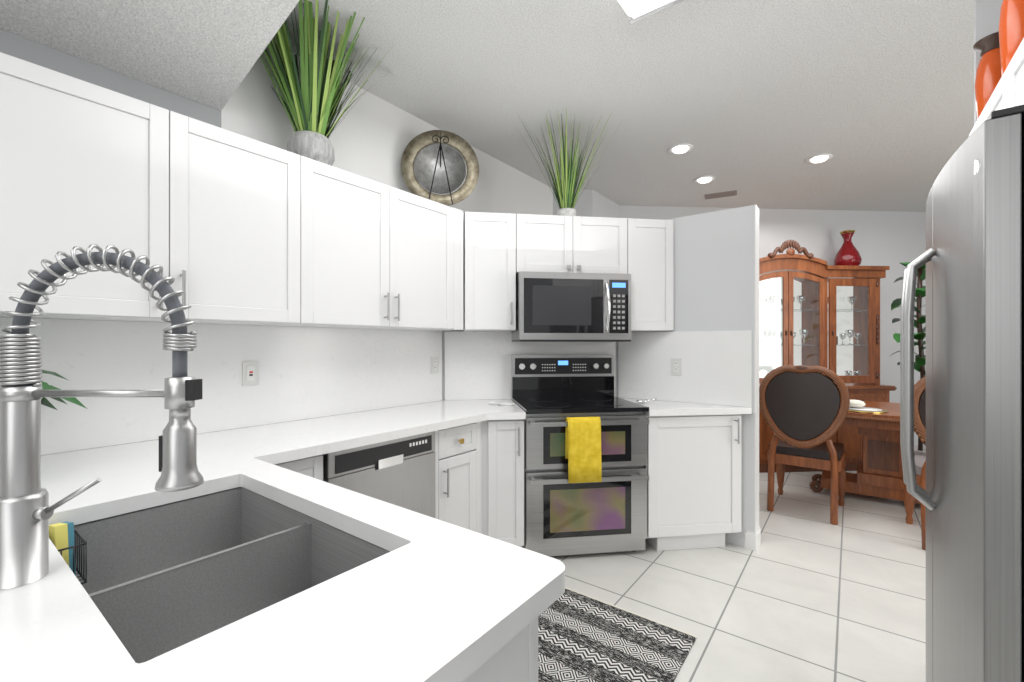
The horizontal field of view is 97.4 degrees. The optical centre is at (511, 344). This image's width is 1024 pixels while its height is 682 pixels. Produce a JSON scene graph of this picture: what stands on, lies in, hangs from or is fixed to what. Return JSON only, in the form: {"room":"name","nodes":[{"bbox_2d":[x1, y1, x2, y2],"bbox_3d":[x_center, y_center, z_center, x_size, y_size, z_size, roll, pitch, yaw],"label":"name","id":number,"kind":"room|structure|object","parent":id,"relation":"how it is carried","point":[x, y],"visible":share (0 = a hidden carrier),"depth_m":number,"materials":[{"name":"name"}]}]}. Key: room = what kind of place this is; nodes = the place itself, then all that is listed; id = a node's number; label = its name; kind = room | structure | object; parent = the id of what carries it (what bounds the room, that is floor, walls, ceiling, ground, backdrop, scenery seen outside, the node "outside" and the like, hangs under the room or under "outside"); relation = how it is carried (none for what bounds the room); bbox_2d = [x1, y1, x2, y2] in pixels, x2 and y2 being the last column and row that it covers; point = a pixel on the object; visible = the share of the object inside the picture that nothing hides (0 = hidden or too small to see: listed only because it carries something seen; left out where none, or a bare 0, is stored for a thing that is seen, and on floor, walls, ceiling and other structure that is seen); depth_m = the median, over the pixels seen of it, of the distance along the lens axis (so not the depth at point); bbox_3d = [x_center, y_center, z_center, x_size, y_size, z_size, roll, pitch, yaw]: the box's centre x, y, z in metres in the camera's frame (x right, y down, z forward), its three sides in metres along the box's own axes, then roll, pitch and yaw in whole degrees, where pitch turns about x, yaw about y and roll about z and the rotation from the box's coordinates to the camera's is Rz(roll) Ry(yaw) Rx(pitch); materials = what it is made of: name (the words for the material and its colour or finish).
{"room":"kitchen","nodes":[
{"label":"kitchen","id":0,"kind":"room"},
{"bbox_2d":[0,0,298,110],"bbox_3d":[-1.992,-1.314,-0.151,1.700,0.448,4.360,0,0,37],"label":"ceiling","id":1,"kind":"structure","parent":0,"point":[207,52],"depth_m":1.69,"materials":[{"name":"white paint"}]},
{"bbox_2d":[0,29,552,399],"bbox_3d":[-1.878,-0.115,1.534,0.154,2.850,7.390,0,0,37],"label":"wall","id":2,"kind":"structure","parent":0,"point":[372,136],"depth_m":2.62,"materials":[{"name":"white paint"}]},
{"bbox_2d":[0,52,315,326],"bbox_3d":[-1.402,-0.485,1.769,0.323,0.780,1.119,0,0,37],"label":"upper cabinet","id":3,"kind":"object","parent":2,"relation":"attached to","point":[221,225],"depth_m":1.62,"materials":[{"name":"white wood"}]},
{"bbox_2d":[259,0,393,165],"bbox_3d":[-0.978,-1.466,2.320,1.280,1.180,1.384,0,0,37],"label":"grass plant","id":4,"kind":"object","parent":3,"relation":"on","point":[311,101],"visible":0.77,"depth_m":2.15,"materials":[{"name":"plant"}]},
{"bbox_2d":[0,317,441,454],"bbox_3d":[-1.317,0.152,2.139,0.018,0.493,2.692,0,0,37],"label":"backsplash panel","id":5,"kind":"object","parent":2,"relation":"attached to","point":[309,372],"visible":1,"depth_m":2.10,"materials":[{"name":"white stone"}]},
{"bbox_2d":[242,361,258,385],"bbox_3d":[-1.266,0.140,2.181,0.010,0.116,0.072,0,0,37],"label":"electrical outlet","id":6,"kind":"object","parent":5,"relation":"attached to","point":[250,372],"visible":1,"depth_m":2.18,"materials":[{"name":"white plastic"}]},
{"bbox_2d":[431,357,438,373],"bbox_3d":[-0.539,0.145,3.148,0.010,0.116,0.072,0,0,37],"label":"electrical outlet","id":7,"kind":"object","parent":5,"relation":"attached to","point":[434,365],"visible":1,"depth_m":3.14,"materials":[{"name":"white plastic"}]},
{"bbox_2d":[316,161,462,330],"bbox_3d":[-0.790,-0.485,2.580,0.323,0.780,1.150,0,0,37],"label":"upper cabinet","id":8,"kind":"object","parent":2,"relation":"attached to","point":[388,257],"depth_m":2.44,"materials":[{"name":"white wood"}]},
{"bbox_2d":[401,130,478,205],"bbox_3d":[-0.464,-1.132,2.920,0.500,0.515,0.248,0,0,-9],"label":"decorative plate","id":9,"kind":"object","parent":8,"relation":"on","point":[440,166],"visible":0.96,"depth_m":2.91,"materials":[{"name":"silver metal"}]},
{"bbox_2d":[443,330,617,399],"bbox_3d":[0.148,0.210,3.382,1.323,2.200,0.100,0,0,-8],"label":"wall","id":10,"kind":"structure","parent":0,"point":[511,331],"depth_m":3.25,"materials":[{"name":"white paint"}]},
{"bbox_2d":[463,212,518,331],"bbox_3d":[-0.163,-0.485,3.127,0.340,0.780,0.313,0,0,-8],"label":"upper cabinet","id":11,"kind":"object","parent":10,"relation":"attached to","point":[501,251],"depth_m":2.98,"materials":[{"name":"white wood"}]},
{"bbox_2d":[445,331,615,399],"bbox_3d":[0.149,0.152,3.321,1.277,0.493,0.018,0,0,-8],"label":"backsplash panel","id":12,"kind":"object","parent":10,"relation":"attached to","point":[477,365],"visible":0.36,"depth_m":3.27,"materials":[{"name":"white stone"}]},
{"bbox_2d":[519,214,630,273],"bbox_3d":[0.391,-0.677,3.204,0.776,0.395,0.312,0,0,-8],"label":"upper cabinet","id":13,"kind":"object","parent":10,"relation":"attached to","point":[547,243],"depth_m":3.05,"materials":[{"name":"white wood"}]},
{"bbox_2d":[518,108,622,215],"bbox_3d":[0.444,-1.272,3.168,0.768,0.792,0.788,0,0,37],"label":"grass plant","id":14,"kind":"object","parent":13,"relation":"on","point":[565,182],"visible":0.94,"depth_m":3.14,"materials":[{"name":"light grass"},{"name":"dark grass"},{"name":"stone"}]},
{"bbox_2d":[512,271,630,341],"bbox_3d":[0.403,-0.247,3.124,0.758,0.454,0.432,0,0,-8],"label":"microwave","id":15,"kind":"object","parent":13,"relation":"attached to","point":[569,307],"visible":1,"depth_m":2.96,"materials":[{"name":"silver metal"}]},
{"bbox_2d":[631,218,673,331],"bbox_3d":[0.944,-0.485,3.282,0.336,0.780,0.312,0,0,-8],"label":"upper cabinet","id":16,"kind":"object","parent":10,"relation":"attached to","point":[652,240],"depth_m":3.13,"materials":[{"name":"white wood"}]},
{"bbox_2d":[553,189,592,216],"bbox_3d":[0.583,-0.115,4.530,0.436,2.850,0.120,0,0,0],"label":"wall","id":17,"kind":"structure","parent":0,"point":[583,206],"depth_m":4.47,"materials":[{"name":"white paint"}]},
{"bbox_2d":[593,190,618,217],"bbox_3d":[0.956,-0.115,4.758,0.100,2.850,0.650,0,0,37],"label":"wall","id":18,"kind":"structure","parent":0,"point":[603,206],"depth_m":4.67,"materials":[{"name":"white paint"}]},
{"bbox_2d":[273,0,973,211],"bbox_3d":[3.434,-1.590,1.732,8.900,0.100,14.100,0,0,37],"label":"ceiling","id":19,"kind":"structure","parent":0,"point":[758,103],"depth_m":2.70,"materials":[{"name":"white paint"}]},
{"bbox_2d":[618,0,684,23],"bbox_3d":[0.289,-1.495,1.447,0.340,0.090,1.250,0,0,37],"label":"fluorescent ceiling light","id":20,"kind":"object","parent":19,"relation":"attached to","point":[636,10],"visible":1,"depth_m":1.94,"materials":[{"name":"white plastic"}]},
{"bbox_2d":[668,143,692,154],"bbox_3d":[1.324,-1.529,3.535,0.188,0.022,0.188,0,0,37],"label":"recessed light","id":21,"kind":"object","parent":19,"relation":"in","point":[680,148],"visible":1,"depth_m":3.51,"materials":[{"name":"white glass"}]},
{"bbox_2d":[694,175,715,183],"bbox_3d":[1.796,-1.529,4.194,0.188,0.022,0.188,0,0,37],"label":"recessed light","id":22,"kind":"object","parent":19,"relation":"in","point":[704,179],"visible":0.96,"depth_m":4.17,"materials":[{"name":"white glass"}]},
{"bbox_2d":[704,190,736,199],"bbox_3d":[2.143,-1.534,4.621,0.300,0.012,0.150,0,0,27],"label":"ceiling vent","id":23,"kind":"object","parent":19,"relation":"in","point":[721,194],"visible":0.96,"depth_m":4.60,"materials":[{"name":"beige metal"}]},
{"bbox_2d":[806,153,832,163],"bbox_3d":[2.541,-1.529,3.720,0.188,0.022,0.188,0,0,37],"label":"recessed light","id":24,"kind":"object","parent":19,"relation":"in","point":[818,158],"visible":0.96,"depth_m":3.69,"materials":[{"name":"white glass"}]},
{"bbox_2d":[645,204,758,546],"bbox_3d":[1.205,0.209,3.205,0.966,2.202,0.136,0,0,37],"label":"wall","id":25,"kind":"structure","parent":0,"point":[716,270],"depth_m":2.96,"materials":[{"name":"white paint"}]},
{"bbox_2d":[618,330,751,406],"bbox_3d":[1.169,0.154,3.138,0.900,0.489,0.019,0,0,37],"label":"backsplash panel","id":26,"kind":"object","parent":25,"relation":"attached to","point":[716,367],"visible":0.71,"depth_m":3.08,"materials":[{"name":"white stone"}]},
{"bbox_2d":[671,358,681,374],"bbox_3d":[1.144,0.155,3.138,0.072,0.116,0.010,0,0,37],"label":"electrical outlet","id":27,"kind":"object","parent":26,"relation":"attached to","point":[676,366],"visible":1,"depth_m":3.13,"materials":[{"name":"white plastic"}]},
{"bbox_2d":[744,526,760,550],"bbox_3d":[1.569,1.252,2.933,0.075,0.115,0.157,0,0,37],"label":"baseboard","id":28,"kind":"structure","parent":25,"relation":"attached to","point":[752,540],"depth_m":2.87,"materials":[{"name":"white wood"}]},
{"bbox_2d":[549,471,925,681],"bbox_3d":[3.434,1.360,1.732,8.900,0.100,14.100,0,0,37],"label":"floor","id":29,"kind":"structure","parent":0,"point":[807,591],"depth_m":2.39,"materials":[{"name":"tile"}]},
{"bbox_2d":[274,455,322,480],"bbox_3d":[-1.371,0.875,1.541,0.648,0.869,1.212,0,0,37],"label":"base cabinet","id":30,"kind":"object","parent":29,"relation":"on","point":[312,466],"depth_m":1.80,"materials":[{"name":"white wood"}]},
{"bbox_2d":[41,399,525,495],"bbox_3d":[-0.816,0.420,2.138,0.815,0.040,2.833,0,0,37],"label":"countertop","id":31,"kind":"structure","parent":30,"relation":"on","point":[72,471],"depth_m":1.88,"materials":[{"name":"white stone"}]},
{"bbox_2d":[41,370,86,409],"bbox_3d":[-1.552,0.240,1.291,0.474,0.320,0.465,0,0,37],"label":"potted plant","id":32,"kind":"object","parent":31,"relation":"on","point":[44,400],"visible":0.19,"depth_m":1.40,"materials":[{"name":"green plant"}]},
{"bbox_2d":[488,403,513,405],"bbox_3d":[-0.069,0.394,2.971,0.177,0.013,0.080,0,0,17],"label":"spoon rest","id":33,"kind":"object","parent":31,"relation":"on","point":[506,404],"visible":1,"depth_m":2.95,"materials":[{"name":"white plastic"}]},
{"bbox_2d":[322,431,434,517],"bbox_3d":[-0.820,0.877,2.265,0.644,0.866,0.596,0,0,37],"label":"dishwasher","id":34,"kind":"object","parent":29,"relation":"on","point":[399,472],"visible":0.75,"depth_m":2.10,"materials":[{"name":"silver metal"}]},
{"bbox_2d":[434,422,479,532],"bbox_3d":[-0.525,0.875,2.656,0.656,0.869,0.370,0,0,37],"label":"base cabinet","id":35,"kind":"object","parent":29,"relation":"on","point":[457,475],"visible":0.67,"depth_m":2.49,"materials":[{"name":"white wood"}]},
{"bbox_2d":[463,617,537,681],"bbox_3d":[-0.640,0.875,0.920,1.240,0.869,0.660,0,0,37],"label":"base cabinet","id":36,"kind":"object","parent":29,"relation":"on","point":[514,659],"depth_m":0.75,"materials":[{"name":"white wood"}]},
{"bbox_2d":[0,458,564,681],"bbox_3d":[-0.680,0.420,0.838,1.285,0.040,0.920,0,0,37],"label":"countertop","id":37,"kind":"structure","parent":36,"relation":"on","point":[427,599],"depth_m":0.68,"materials":[{"name":"white stone"}]},
{"bbox_2d":[0,244,203,589],"bbox_3d":[-0.702,0.114,0.766,0.340,0.570,0.068,0,0,0],"label":"faucet","id":38,"kind":"object","parent":37,"relation":"on","point":[26,512],"visible":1,"depth_m":0.75,"materials":[{"name":"silver metal"}]},
{"bbox_2d":[74,487,389,663],"bbox_3d":[-0.653,0.550,0.978,0.846,0.219,0.487,0,0,37],"label":"sink","id":39,"kind":"object","parent":37,"relation":"in","point":[164,578],"visible":0.58,"depth_m":1.10,"materials":[{"name":"metal"}]},
{"bbox_2d":[49,521,86,584],"bbox_3d":[-1.022,0.470,1.023,0.118,0.136,0.063,0,0,37],"label":"sponge caddy","id":40,"kind":"object","parent":39,"relation":"in","point":[62,535],"visible":0.44,"depth_m":1.01,"materials":[{"name":"black metal"}]},
{"bbox_2d":[480,419,523,546],"bbox_3d":[-0.163,0.875,3.020,0.796,0.869,0.636,0,0,37],"label":"base cabinet","id":41,"kind":"object","parent":29,"relation":"on","point":[501,480],"visible":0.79,"depth_m":2.67,"materials":[{"name":"white wood"}]},
{"bbox_2d":[511,354,648,555],"bbox_3d":[0.420,0.693,3.001,0.762,1.235,0.679,0,0,-8],"label":"range","id":42,"kind":"object","parent":29,"relation":"on","point":[549,395],"visible":0.96,"depth_m":2.74,"materials":[{"name":"silver metal"}]},
{"bbox_2d":[565,417,601,482],"bbox_3d":[0.423,0.620,2.669,0.204,0.381,0.064,0,0,-8],"label":"towel","id":43,"kind":"object","parent":42,"relation":"hanging from","point":[583,445],"visible":0.96,"depth_m":2.64,"materials":[{"name":"yellow fabric"}]},
{"bbox_2d":[538,587,696,681],"bbox_3d":[0.154,1.306,1.684,0.680,0.008,1.335,0,0,37],"label":"rug","id":44,"kind":"object","parent":29,"relation":"on","point":[582,637],"visible":0.64,"depth_m":1.95,"materials":[{"name":"white fabric"}]},
{"bbox_2d":[644,414,740,550],"bbox_3d":[0.981,0.875,2.974,0.894,0.869,0.460,0,0,37],"label":"base cabinet","id":45,"kind":"object","parent":29,"relation":"on","point":[693,466],"visible":0.79,"depth_m":2.84,"materials":[{"name":"white wood"}]},
{"bbox_2d":[618,397,751,415],"bbox_3d":[1.002,0.420,2.957,0.949,0.040,0.509,0,0,37],"label":"countertop","id":46,"kind":"structure","parent":45,"relation":"on","point":[663,408],"depth_m":2.84,"materials":[{"name":"white stone"}]},
{"bbox_2d":[636,398,656,402],"bbox_3d":[0.917,0.382,3.068,0.138,0.036,0.047,0,0,7],"label":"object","id":47,"kind":"object","parent":46,"relation":"on","point":[641,401],"visible":1,"depth_m":3.06,"materials":[{"name":"silver metal"}]},
{"bbox_2d":[759,365,849,524],"bbox_3d":[2.348,0.736,3.602,0.594,1.154,0.595,0,0,40],"label":"dining chair","id":48,"kind":"object","parent":29,"relation":"on","point":[804,410],"visible":1,"depth_m":3.42,"materials":[{"name":"brown wood"}]},
{"bbox_2d":[759,239,896,472],"bbox_3d":[2.893,0.106,4.835,2.190,2.407,0.510,0,0,-4],"label":"hutch","id":49,"kind":"object","parent":29,"relation":"on","point":[825,314],"visible":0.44,"depth_m":4.77,"materials":[{"name":"brown wood"}]},
{"bbox_2d":[759,295,860,383],"bbox_3d":[2.942,-0.056,4.925,1.790,0.968,0.243,0,0,-4],"label":"glassware","id":50,"kind":"object","parent":49,"relation":"in","point":[802,332],"depth_m":4.92,"materials":[{"name":"clear glass"}]},
{"bbox_2d":[834,230,861,265],"bbox_3d":[3.688,-1.036,4.945,0.250,0.410,0.250,0,0,-4],"label":"vase","id":51,"kind":"object","parent":49,"relation":"on","point":[848,254],"visible":0.88,"depth_m":4.88,"materials":[{"name":"red ceramic"}]},
{"bbox_2d":[809,401,919,503],"bbox_3d":[3.540,0.920,3.493,2.064,0.770,1.029,0,0,37],"label":"dining table","id":52,"kind":"object","parent":29,"relation":"on","point":[879,471],"visible":0.29,"depth_m":3.68,"materials":[{"name":"brown wood"}]},
{"bbox_2d":[848,400,887,412],"bbox_3d":[2.837,0.493,3.648,0.328,0.082,0.328,0,0,31],"label":"plate","id":53,"kind":"object","parent":52,"relation":"on","point":[856,405],"visible":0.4,"depth_m":3.51,"materials":[{"name":"white ceramic"}]},
{"bbox_2d":[889,262,925,455],"bbox_3d":[3.845,0.249,4.220,0.493,2.122,0.469,0,0,37],"label":"plant","id":54,"kind":"object","parent":29,"relation":"on","point":[919,365],"visible":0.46,"depth_m":4.23,"materials":[{"name":"green plant"}]},
{"bbox_2d":[903,376,925,549],"bbox_3d":[2.949,0.736,2.962,0.594,1.154,0.595,0,0,33],"label":"dining chair","id":55,"kind":"object","parent":29,"relation":"on","point":[919,418],"visible":0.19,"depth_m":2.90,"materials":[{"name":"brown wood"}]},
{"bbox_2d":[900,105,1023,681],"bbox_3d":[1.535,0.410,1.116,0.862,1.800,0.910,0,0,37],"label":"refrigerator","id":56,"kind":"object","parent":29,"relation":"on","point":[971,497],"visible":1,"depth_m":1.00,"materials":[{"name":"grey metal"}]},
{"bbox_2d":[619,205,925,445],"bbox_3d":[4.922,-0.115,5.301,7.500,2.850,0.120,0,0,-4],"label":"wall","id":57,"kind":"structure","parent":0,"point":[893,240],"depth_m":5.18,"materials":[{"name":"white paint"}]},
{"bbox_2d":[974,0,1002,124],"bbox_3d":[2.010,-0.115,1.471,0.700,2.850,0.030,0,0,37],"label":"wall","id":58,"kind":"structure","parent":0,"point":[986,17],"depth_m":1.66,"materials":[{"name":"white paint"}]},
{"bbox_2d":[969,38,1023,135],"bbox_3d":[1.658,-0.645,1.058,0.675,0.280,1.035,0,0,37],"label":"upper cabinet","id":59,"kind":"object","parent":58,"relation":"attached to","point":[1008,91],"visible":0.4,"depth_m":1.25,"materials":[{"name":"white wood"}]},
{"bbox_2d":[973,31,1001,119],"bbox_3d":[1.708,-0.934,1.593,0.106,0.297,0.106,0,0,37],"label":"vase","id":60,"kind":"object","parent":59,"relation":"on","point":[988,75],"visible":0.4,"depth_m":1.58,"materials":[{"name":"orange ceramic"}]},
{"bbox_2d":[999,0,1023,74],"bbox_3d":[1.509,-0.954,1.330,0.106,0.335,0.106,0,0,37],"label":"vase","id":61,"kind":"object","parent":59,"relation":"on","point":[1011,28],"visible":0.6,"depth_m":1.32,"materials":[{"name":"orange ceramic"}]}
]}

